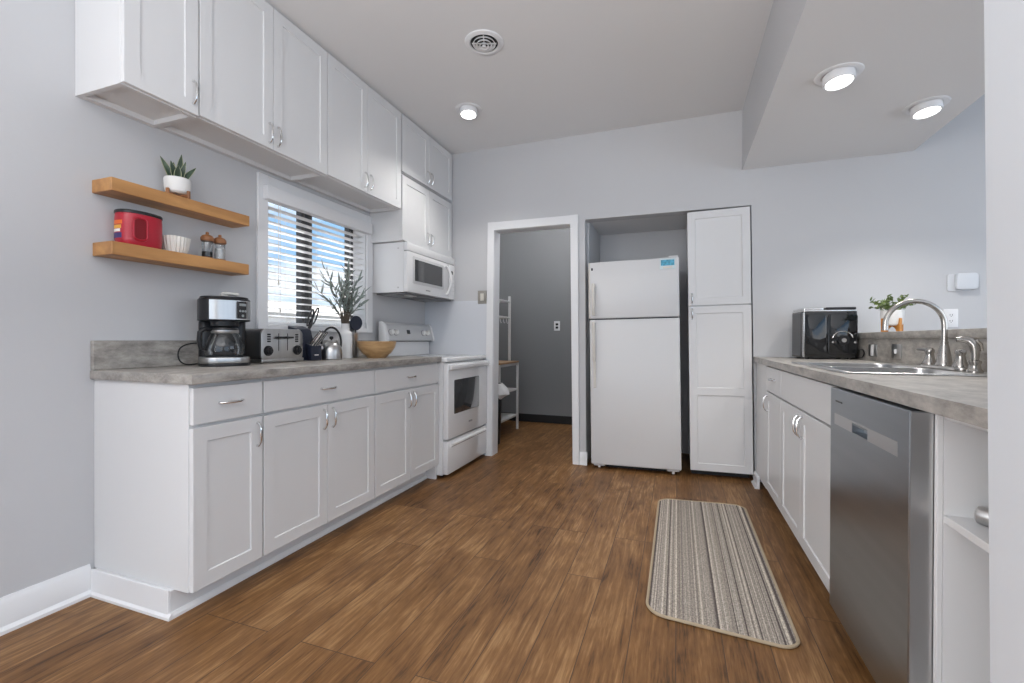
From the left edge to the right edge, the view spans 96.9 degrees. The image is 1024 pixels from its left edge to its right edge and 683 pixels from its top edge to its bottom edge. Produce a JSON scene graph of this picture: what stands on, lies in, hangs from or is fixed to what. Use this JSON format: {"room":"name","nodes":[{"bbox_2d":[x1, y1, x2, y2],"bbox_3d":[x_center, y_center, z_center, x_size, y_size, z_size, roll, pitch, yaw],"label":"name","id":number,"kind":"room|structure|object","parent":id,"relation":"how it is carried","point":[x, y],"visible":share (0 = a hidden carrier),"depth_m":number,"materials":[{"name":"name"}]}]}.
{"room":"kitchen","nodes":[
{"label":"kitchen","id":0,"kind":"room"},
{"bbox_2d":[0,0,424,597],"bbox_3d":[-1.925,-0.346,1.498,0.150,2.757,9.700,0,0,20],"label":"wall","id":1,"kind":"structure","parent":0,"point":[57,297],"depth_m":1.77,"materials":[{"name":"paint"}]},
{"bbox_2d":[75,0,198,127],"bbox_3d":[-1.529,-1.348,1.876,0.324,0.751,0.287,0,0,20],"label":"upper cabinet","id":2,"kind":"object","parent":1,"relation":"attached to","point":[137,60],"visible":1,"depth_m":1.80,"materials":[{"name":"white paint"}]},
{"bbox_2d":[92,177,248,227],"bbox_3d":[-1.548,-0.633,2.123,0.125,0.053,0.623,0,0,20],"label":"shelf","id":3,"kind":"object","parent":1,"relation":"attached to","point":[112,187],"visible":1,"depth_m":2.02,"materials":[{"name":"brown wood"}]},
{"bbox_2d":[160,154,195,198],"bbox_3d":[-1.551,-0.767,2.107,0.118,0.213,0.121,0,0,20],"label":"potted plant","id":4,"kind":"object","parent":3,"relation":"on","point":[177,182],"visible":0.9,"depth_m":2.08,"materials":[{"name":"green plant"}]},
{"bbox_2d":[93,241,248,275],"bbox_3d":[-1.550,-0.378,2.123,0.125,0.054,0.618,0,0,20],"label":"shelf","id":5,"kind":"object","parent":1,"relation":"attached to","point":[106,249],"visible":1,"depth_m":2.01,"materials":[{"name":"brown wood"}]},
{"bbox_2d":[114,209,162,248],"bbox_3d":[-1.609,-0.477,1.959,0.126,0.146,0.169,0,0,20],"label":"tub","id":6,"kind":"object","parent":5,"relation":"on","point":[135,227],"visible":0.94,"depth_m":1.90,"materials":[{"name":"red plastic"}]},
{"bbox_2d":[162,235,190,253],"bbox_3d":[-1.557,-0.442,2.098,0.119,0.076,0.116,0,0,20],"label":"filter","id":7,"kind":"object","parent":5,"relation":"on","point":[174,243],"visible":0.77,"depth_m":2.06,"materials":[{"name":"white paper"}]},
{"bbox_2d":[200,232,213,257],"bbox_3d":[-1.504,-0.473,2.240,0.058,0.135,0.058,0,0,20],"label":"mill","id":8,"kind":"object","parent":5,"relation":"on","point":[204,238],"visible":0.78,"depth_m":2.23,"materials":[{"name":"brown wood"}]},
{"bbox_2d":[213,235,226,259],"bbox_3d":[-1.481,-0.473,2.302,0.058,0.135,0.058,0,0,20],"label":"mill","id":9,"kind":"object","parent":5,"relation":"on","point":[218,253],"visible":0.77,"depth_m":2.29,"materials":[{"name":"brown wood"}]},
{"bbox_2d":[0,466,436,635],"bbox_3d":[-2.024,0.976,0.210,0.558,0.125,7.003,0,0,20],"label":"baseboard","id":10,"kind":"structure","parent":1,"relation":"attached to","point":[157,601],"depth_m":1.77,"materials":[{"name":"white paint"}]},
{"bbox_2d":[90,340,376,369],"bbox_3d":[-1.392,0.053,2.718,0.019,0.120,1.856,0,0,20],"label":"backsplash","id":11,"kind":"structure","parent":1,"relation":"attached to","point":[104,355],"depth_m":2.01,"materials":[{"name":"grey stone"}]},
{"bbox_2d":[156,0,326,181],"bbox_3d":[-1.347,-1.353,2.374,0.324,0.745,0.768,0,0,20],"label":"upper cabinet","id":12,"kind":"object","parent":1,"relation":"attached to","point":[262,80],"visible":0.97,"depth_m":2.28,"materials":[{"name":"white paint"}]},
{"bbox_2d":[256,172,372,332],"bbox_3d":[-1.338,-0.515,3.081,0.167,0.898,1.030,0,0,20],"label":"window","id":13,"kind":"structure","parent":1,"relation":"in","point":[262,179],"depth_m":3.02,"materials":[{"name":"white paint"}]},
{"bbox_2d":[263,185,371,327],"bbox_3d":[-1.282,-0.499,3.051,0.110,0.799,0.950,0,0,20],"label":"blind","id":14,"kind":"object","parent":13,"relation":"attached to","point":[275,195],"visible":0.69,"depth_m":2.96,"materials":[{"name":"white plastic"}]},
{"bbox_2d":[291,53,400,212],"bbox_3d":[-1.085,-1.358,3.094,0.324,0.739,0.760,0,0,20],"label":"upper cabinet","id":15,"kind":"object","parent":1,"relation":"attached to","point":[364,129],"visible":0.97,"depth_m":2.99,"materials":[{"name":"white paint"}]},
{"bbox_2d":[370,174,451,257],"bbox_3d":[-0.809,-1.021,3.856,0.324,0.510,0.830,0,0,20],"label":"upper cabinet","id":16,"kind":"object","parent":1,"relation":"attached to","point":[424,218],"visible":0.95,"depth_m":3.62,"materials":[{"name":"white paint"}]},
{"bbox_2d":[373,241,454,301],"bbox_3d":[-0.784,-0.564,3.861,0.373,0.400,0.792,0,0,20],"label":"microwave","id":17,"kind":"object","parent":16,"relation":"attached to","point":[403,270],"visible":1,"depth_m":3.55,"materials":[{"name":"white plastic"}]},
{"bbox_2d":[401,113,451,202],"bbox_3d":[-0.807,-1.507,3.854,0.324,0.447,0.830,0,0,20],"label":"upper cabinet","id":18,"kind":"object","parent":1,"relation":"attached to","point":[424,160],"visible":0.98,"depth_m":3.73,"materials":[{"name":"white paint"}]},
{"bbox_2d":[0,420,875,682],"bbox_3d":[0.740,1.096,0.586,6.200,0.100,9.800,0,0,20],"label":"floor","id":19,"kind":"structure","parent":0,"point":[523,562],"depth_m":1.77,"materials":[{"name":"wood"}]},
{"bbox_2d":[94,379,262,593],"bbox_3d":[-1.379,0.543,1.904,0.604,0.773,0.306,0,0,20],"label":"base cabinet","id":20,"kind":"object","parent":19,"relation":"on","point":[178,467],"visible":1,"depth_m":1.77,"materials":[{"name":"white paint"}]},
{"bbox_2d":[90,340,441,384],"bbox_3d":[-1.121,0.073,2.618,0.596,0.158,1.858,0,0,20],"label":"countertop","id":21,"kind":"structure","parent":20,"relation":"on","point":[151,361],"depth_m":1.99,"materials":[{"name":"grey stone"}]},
{"bbox_2d":[177,292,250,366],"bbox_3d":[-1.434,-0.062,2.193,0.295,0.357,0.232,0,0,-38],"label":"coffee maker","id":22,"kind":"object","parent":21,"relation":"on","point":[222,319],"visible":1,"depth_m":2.16,"materials":[{"name":"black plastic"}]},
{"bbox_2d":[210,321,238,326],"bbox_3d":[-1.388,-0.086,2.196,0.119,0.024,0.120,0,0,-38],"label":"basket","id":23,"kind":"object","parent":22,"relation":"on","point":[212,323],"depth_m":2.15,"materials":[{"name":"black plastic"}]},
{"bbox_2d":[246,329,303,362],"bbox_3d":[-1.337,0.023,2.534,0.205,0.184,0.285,0,0,20],"label":"toaster","id":24,"kind":"object","parent":21,"relation":"on","point":[262,345],"visible":0.9,"depth_m":2.45,"materials":[{"name":"grey metal"}]},
{"bbox_2d":[288,307,327,360],"bbox_3d":[-1.228,-0.052,2.796,0.188,0.332,0.204,0,0,20],"label":"knife block","id":25,"kind":"object","parent":21,"relation":"on","point":[311,347],"visible":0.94,"depth_m":2.75,"materials":[{"name":"black plastic"}]},
{"bbox_2d":[319,327,341,359],"bbox_3d":[-1.145,0.009,2.874,0.130,0.209,0.138,0,0,6],"label":"kettle","id":26,"kind":"object","parent":21,"relation":"on","point":[330,350],"visible":0.89,"depth_m":2.83,"materials":[{"name":"metal"}]},
{"bbox_2d":[338,324,351,357],"bbox_3d":[-1.136,-0.004,3.090,0.094,0.234,0.094,0,0,20],"label":"vase","id":27,"kind":"object","parent":21,"relation":"on","point":[346,334],"visible":0.8,"depth_m":3.06,"materials":[{"name":"white ceramic"}]},
{"bbox_2d":[309,259,369,323],"bbox_3d":[-1.143,-0.327,3.023,0.176,0.479,0.457,0,0,35],"label":"branches","id":28,"kind":"object","parent":27,"relation":"in","point":[347,300],"visible":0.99,"depth_m":3.05,"materials":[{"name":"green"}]},
{"bbox_2d":[352,333,358,356],"bbox_3d":[-1.126,0.025,3.236,0.062,0.175,0.062,0,0,20],"label":"utensil holder","id":29,"kind":"object","parent":21,"relation":"on","point":[355,336],"visible":0.55,"depth_m":3.21,"materials":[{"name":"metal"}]},
{"bbox_2d":[350,316,361,332],"bbox_3d":[-1.113,-0.039,3.233,0.088,0.287,0.032,0,0,-31],"label":"serving spoon","id":30,"kind":"object","parent":29,"relation":"in","point":[355,321],"visible":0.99,"depth_m":3.23,"materials":[{"name":"black plastic"}]},
{"bbox_2d":[357,341,395,357],"bbox_3d":[-0.946,0.056,3.176,0.268,0.114,0.268,0,0,20],"label":"wooden bowl","id":31,"kind":"object","parent":21,"relation":"on","point":[370,349],"visible":1,"depth_m":3.08,"materials":[{"name":"brown wood"}]},
{"bbox_2d":[260,368,374,555],"bbox_3d":[-1.196,0.541,2.409,0.604,0.773,0.767,0,0,20],"label":"base cabinet","id":32,"kind":"object","parent":19,"relation":"on","point":[319,428],"visible":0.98,"depth_m":2.23,"materials":[{"name":"white paint"}]},
{"bbox_2d":[372,362,438,497],"bbox_3d":[-0.933,0.538,3.130,0.604,0.773,0.766,0,0,20],"label":"base cabinet","id":33,"kind":"object","parent":19,"relation":"on","point":[406,437],"visible":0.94,"depth_m":2.98,"materials":[{"name":"white paint"}]},
{"bbox_2d":[379,321,488,476],"bbox_3d":[-0.627,0.432,3.829,0.640,1.186,0.756,0,0,20],"label":"range","id":34,"kind":"object","parent":19,"relation":"on","point":[462,383],"visible":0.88,"depth_m":3.67,"materials":[{"name":"white metal"}]},
{"bbox_2d":[403,354,485,361],"bbox_3d":[-0.642,0.136,3.834,0.606,0.033,0.755,0,0,20],"label":"cooktop","id":35,"kind":"object","parent":34,"relation":"in","point":[445,357],"depth_m":3.85,"materials":[{"name":"white metal"}]},
{"bbox_2d":[498,382,509,444],"bbox_3d":[-0.216,0.720,4.542,0.294,0.607,0.332,0,0,-40],"label":"waste bin","id":36,"kind":"object","parent":19,"relation":"on","point":[503,391],"visible":0.24,"depth_m":4.48,"materials":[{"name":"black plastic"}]},
{"bbox_2d":[498,296,518,428],"bbox_3d":[-0.245,0.245,5.103,0.474,1.550,0.604,0,0,20],"label":"rack","id":37,"kind":"object","parent":19,"relation":"on","point":[502,363],"visible":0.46,"depth_m":5.29,"materials":[{"name":"white metal"}]},
{"bbox_2d":[499,299,508,302],"bbox_3d":[-0.290,-0.464,5.117,0.349,0.018,0.580,0,0,20],"label":"shelf","id":38,"kind":"object","parent":37,"relation":"attached to","point":[500,300],"depth_m":5.20,"materials":[{"name":"white metal"}]},
{"bbox_2d":[501,413,516,422],"bbox_3d":[-0.248,0.854,5.106,0.448,0.022,0.580,0,0,20],"label":"shelf","id":39,"kind":"object","parent":37,"relation":"attached to","point":[504,416],"depth_m":5.15,"materials":[{"name":"white metal"}]},
{"bbox_2d":[588,255,681,473],"bbox_3d":[1.074,0.186,3.902,0.694,1.690,0.734,-1,0,20],"label":"refrigerator","id":40,"kind":"object","parent":19,"relation":"on","point":[634,307],"visible":0.98,"depth_m":3.58,"materials":[{"name":"white metal"}]},
{"bbox_2d":[660,258,674,269],"bbox_3d":[1.198,-0.601,3.497,0.114,0.085,0.004,-1,0,20],"label":"card","id":41,"kind":"object","parent":40,"relation":"attached to","point":[665,263],"visible":1,"depth_m":3.49,"materials":[{"name":"white paper"}]},
{"bbox_2d":[661,259,673,265],"bbox_3d":[1.198,-0.608,3.496,0.098,0.044,0.002,-1,0,20],"label":"print","id":42,"kind":"object","parent":41,"relation":"on","point":[664,262],"depth_m":3.49},
{"bbox_2d":[686,206,752,477],"bbox_3d":[1.663,0.017,3.689,0.433,2.026,0.629,-1,0,20],"label":"pantry cabinet","id":43,"kind":"object","parent":19,"relation":"on","point":[718,243],"visible":1,"depth_m":3.42,"materials":[{"name":"white paint"}]},
{"bbox_2d":[646,499,799,648],"bbox_3d":[0.976,1.032,2.267,0.518,0.012,1.414,0,0,20],"label":"rug","id":44,"kind":"object","parent":19,"relation":"on","point":[710,569],"visible":1,"depth_m":2.00,"materials":[{"name":"beige fabric"}]},
{"bbox_2d":[756,363,783,509],"bbox_3d":[1.898,0.597,2.853,0.581,0.884,0.833,0,0,20],"label":"base cabinet","id":45,"kind":"object","parent":19,"relation":"on","point":[768,408],"visible":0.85,"depth_m":2.88,"materials":[{"name":"white paint"}]},
{"bbox_2d":[751,470,759,488],"bbox_3d":[1.749,0.991,3.263,0.031,0.090,0.162,0,0,20],"label":"baseboard","id":46,"kind":"structure","parent":45,"relation":"attached to","point":[755,482],"depth_m":3.23,"materials":[{"name":"white paint"}]},
{"bbox_2d":[780,371,838,593],"bbox_3d":[1.588,0.600,2.004,0.581,0.884,0.973,0,0,20],"label":"base cabinet","id":47,"kind":"object","parent":19,"relation":"on","point":[806,404],"visible":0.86,"depth_m":2.03,"materials":[{"name":"white paint"}]},
{"bbox_2d":[754,357,987,428],"bbox_3d":[1.583,0.138,1.960,0.575,0.036,2.764,0,0,20],"label":"countertop","id":48,"kind":"structure","parent":47,"relation":"on","point":[963,399],"depth_m":1.26,"materials":[{"name":"grey stone"}]},
{"bbox_2d":[792,307,864,359],"bbox_3d":[2.095,-0.054,3.019,0.341,0.339,0.297,0,0,16],"label":"air fryer","id":49,"kind":"object","parent":48,"relation":"on","point":[827,332],"visible":1,"depth_m":2.94,"materials":[{"name":"black plastic"}]},
{"bbox_2d":[791,362,986,376],"bbox_3d":[1.607,0.199,1.991,0.499,0.174,0.829,0,0,20],"label":"sink","id":50,"kind":"object","parent":48,"relation":"in","point":[845,368],"visible":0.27,"depth_m":1.97,"materials":[{"name":"metal"}]},
{"bbox_2d":[807,363,912,367],"bbox_3d":[1.651,0.199,2.184,0.374,0.173,0.361,0,0,20],"label":"basin","id":51,"kind":"object","parent":50,"relation":"in","point":[814,364],"depth_m":2.32,"materials":[{"name":"silver metal"}]},
{"bbox_2d":[829,367,972,374],"bbox_3d":[1.517,0.201,1.815,0.374,0.173,0.361,0,0,20],"label":"basin","id":52,"kind":"object","parent":50,"relation":"in","point":[847,369],"depth_m":1.95,"materials":[{"name":"silver metal"}]},
{"bbox_2d":[956,336,983,372],"bbox_3d":[1.709,0.048,1.692,0.074,0.134,0.048,0,0,20],"label":"sprayer","id":53,"kind":"object","parent":50,"relation":"on","point":[975,346],"visible":1,"depth_m":1.68,"materials":[{"name":"silver metal"}]},
{"bbox_2d":[852,328,986,371],"bbox_3d":[2.021,0.497,1.802,0.373,1.096,2.764,0,0,20],"label":"backsplash","id":54,"kind":"structure","parent":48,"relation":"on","point":[910,341],"depth_m":2.25,"materials":[{"name":"grey stone"}]},
{"bbox_2d":[868,344,876,355],"bbox_3d":[2.166,0.052,2.729,0.008,0.072,0.115,0,0,20],"label":"wall switch","id":55,"kind":"object","parent":54,"relation":"attached to","point":[872,351],"visible":1,"depth_m":2.72,"materials":[{"name":"metal"}]},
{"bbox_2d":[869,294,912,331],"bbox_3d":[2.280,-0.168,2.725,0.229,0.225,0.252,0,0,20],"label":"potted plant","id":56,"kind":"object","parent":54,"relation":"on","point":[896,320],"visible":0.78,"depth_m":2.67,"materials":[{"name":"green plant"}]},
{"bbox_2d":[891,344,901,358],"bbox_3d":[2.055,0.053,2.432,0.013,0.078,0.115,0,0,20],"label":"wall switch","id":57,"kind":"object","parent":54,"relation":"attached to","point":[896,349],"visible":1,"depth_m":2.43,"materials":[{"name":"metal"}]},
{"bbox_2d":[882,299,968,371],"bbox_3d":[1.762,-0.032,1.886,0.269,0.294,0.272,0,0,-27],"label":"faucet","id":58,"kind":"object","parent":48,"relation":"on","point":[943,361],"visible":0.94,"depth_m":1.87,"materials":[{"name":"silver metal"}]},
{"bbox_2d":[829,387,934,682],"bbox_3d":[1.312,0.605,1.262,0.572,0.879,0.593,0,0,20],"label":"dishwasher","id":59,"kind":"object","parent":19,"relation":"on","point":[882,458],"visible":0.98,"depth_m":1.21,"materials":[{"name":"silver metal"}]},
{"bbox_2d":[932,414,934,682],"bbox_3d":[1.335,0.579,1.254,0.524,0.812,0.584,0,0,20],"label":"tub","id":60,"kind":"object","parent":59,"relation":"in","point":[933,415],"depth_m":1.07,"materials":[{"name":"silver metal"}]},
{"bbox_2d":[933,414,989,682],"bbox_3d":[1.112,0.604,0.840,0.389,0.884,0.333,0,0,20],"label":"open shelf unit","id":61,"kind":"object","parent":19,"relation":"on","point":[961,602],"visible":0.47,"depth_m":1.03,"materials":[{"name":"white paint"}]},
{"bbox_2d":[974,506,988,525],"bbox_3d":[1.037,0.379,0.968,0.040,0.040,0.068,0,0,-33],"label":"metal canister","id":62,"kind":"object","parent":61,"relation":"on","point":[981,513],"visible":0.42,"depth_m":0.98,"materials":[{"name":"metal"}]},
{"bbox_2d":[265,0,773,153],"bbox_3d":[0.820,-1.771,0.546,6.050,0.120,9.800,0,0,20],"label":"ceiling","id":63,"kind":"structure","parent":0,"point":[562,68],"depth_m":2.75,"materials":[{"name":"white paint"}]},
{"bbox_2d":[455,103,481,119],"bbox_3d":[-0.324,-1.704,3.381,0.198,0.053,0.198,0,0,20],"label":"recessed light","id":64,"kind":"object","parent":63,"relation":"in","point":[468,111],"visible":1,"depth_m":3.35,"materials":[{"name":"white paint"}]},
{"bbox_2d":[465,29,503,54],"bbox_3d":[-0.161,-1.709,2.617,0.224,0.030,0.224,0,0,20],"label":"ceiling vent","id":65,"kind":"object","parent":63,"relation":"in","point":[481,41],"visible":1,"depth_m":2.60,"materials":[{"name":"white paint"}]},
{"bbox_2d":[499,228,571,415],"bbox_3d":[0.190,-0.356,4.969,1.448,2.757,1.709,0,0,20],"label":"wall","id":66,"kind":"structure","parent":0,"point":[535,266],"depth_m":5.73,"materials":[{"name":"grey paint"}]},
{"bbox_2d":[501,412,571,424],"bbox_3d":[0.154,0.972,4.934,1.418,0.100,1.609,0,0,20],"label":"baseboard","id":67,"kind":"structure","parent":66,"relation":"attached to","point":[539,418],"depth_m":5.69,"materials":[{"name":"black plastic"}]},
{"bbox_2d":[554,321,559,330],"bbox_3d":[0.558,-0.193,5.635,0.075,0.120,0.007,0,0,20],"label":"wall outlet","id":68,"kind":"object","parent":66,"relation":"attached to","point":[556,323],"visible":1,"depth_m":5.63,"materials":[{"name":"white plastic"}]},
{"bbox_2d":[591,215,686,234],"bbox_3d":[1.361,-1.064,3.987,1.451,0.060,0.669,0,0,20],"label":"ceiling","id":69,"kind":"structure","parent":0,"point":[677,222],"depth_m":4.05,"materials":[{"name":"white paint"}]},
{"bbox_2d":[587,223,752,476],"bbox_3d":[1.358,-0.001,3.992,1.451,2.065,0.669,0,0,20],"label":"wall","id":70,"kind":"structure","parent":0,"point":[654,244],"depth_m":4.19,"materials":[{"name":"paint"}]},
{"bbox_2d":[451,94,986,481],"bbox_3d":[1.945,-0.342,3.360,5.848,2.757,0.115,0,0,20],"label":"wall","id":71,"kind":"structure","parent":0,"point":[847,232],"depth_m":3.30,"materials":[{"name":"paint"}]},
{"bbox_2d":[425,301,486,454],"bbox_3d":[-0.525,0.326,4.197,0.637,1.395,0.006,0,0,20],"label":"wall","id":72,"kind":"structure","parent":71,"relation":"attached to","point":[459,327],"depth_m":4.18,"materials":[{"name":"white paint"}]},
{"bbox_2d":[478,290,486,303],"bbox_3d":[-0.268,-0.400,4.096,0.085,0.118,0.015,0,0,20],"label":"wall switch","id":73,"kind":"object","parent":71,"relation":"attached to","point":[482,295],"visible":1,"depth_m":4.09,"materials":[{"name":"grey plastic"}]},
{"bbox_2d":[485,214,578,464],"bbox_3d":[0.184,-0.018,3.995,0.856,2.090,0.138,0,0,20],"label":"door frame","id":74,"kind":"structure","parent":71,"relation":"in","point":[495,229],"depth_m":4.05,"materials":[{"name":"white paint"}]},
{"bbox_2d":[579,452,586,465],"bbox_3d":[0.595,0.977,3.785,0.064,0.106,0.018,0,0,20],"label":"baseboard","id":75,"kind":"structure","parent":71,"relation":"attached to","point":[583,455],"depth_m":3.78,"materials":[{"name":"white paint"}]},
{"bbox_2d":[944,309,957,326],"bbox_3d":[2.863,-0.152,2.961,0.074,0.118,0.007,0,0,20],"label":"wall outlet","id":76,"kind":"object","parent":71,"relation":"attached to","point":[951,314],"visible":0.82,"depth_m":2.96,"materials":[{"name":"white plastic"}]},
{"bbox_2d":[947,273,978,290],"bbox_3d":[2.908,-0.383,2.929,0.147,0.114,0.035,0,0,20],"label":"wall box","id":77,"kind":"object","parent":71,"relation":"attached to","point":[960,281],"visible":1,"depth_m":2.92,"materials":[{"name":"white paint"}]},
{"bbox_2d":[742,0,984,169],"bbox_3d":[1.722,-1.492,1.903,1.025,0.445,2.766,0,0,20],"label":"ceiling","id":78,"kind":"structure","parent":0,"point":[910,51],"depth_m":2.22,"materials":[{"name":"white paint"}]},
{"bbox_2d":[814,62,864,91],"bbox_3d":[1.553,-1.246,2.160,0.198,0.053,0.198,0,0,20],"label":"recessed light","id":79,"kind":"object","parent":78,"relation":"in","point":[840,76],"visible":1,"depth_m":2.13,"materials":[{"name":"white paint"}]},
{"bbox_2d":[902,96,951,119],"bbox_3d":[2.226,-1.246,2.441,0.198,0.053,0.198,0,0,20],"label":"recessed light","id":80,"kind":"object","parent":78,"relation":"in","point":[927,107],"visible":1,"depth_m":2.41,"materials":[{"name":"white paint"}]},
{"bbox_2d":[984,0,1023,682],"bbox_3d":[1.237,-0.331,0.553,1.002,2.757,0.109,0,0,20],"label":"wall pillar","id":81,"kind":"structure","parent":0,"point":[1003,19],"depth_m":0.73,"materials":[{"name":"white paint"}]},
{"label":"outside","id":82,"kind":"structure","parent":0,"visible":0},
{"bbox_3d":[-26.002,3.957,20.128,57.400,0.200,100.000,0,0,20],"label":"ground","id":83,"kind":"structure","parent":82,"visible":0},
{"bbox_2d":[269,300,343,324],"bbox_3d":[-8.405,1.140,20.626,6.900,5.550,27.800,0,0,20],"label":"house","id":84,"kind":"structure","parent":83,"relation":"on","point":[271,304],"depth_m":15.97,"materials":[{"name":"white"}]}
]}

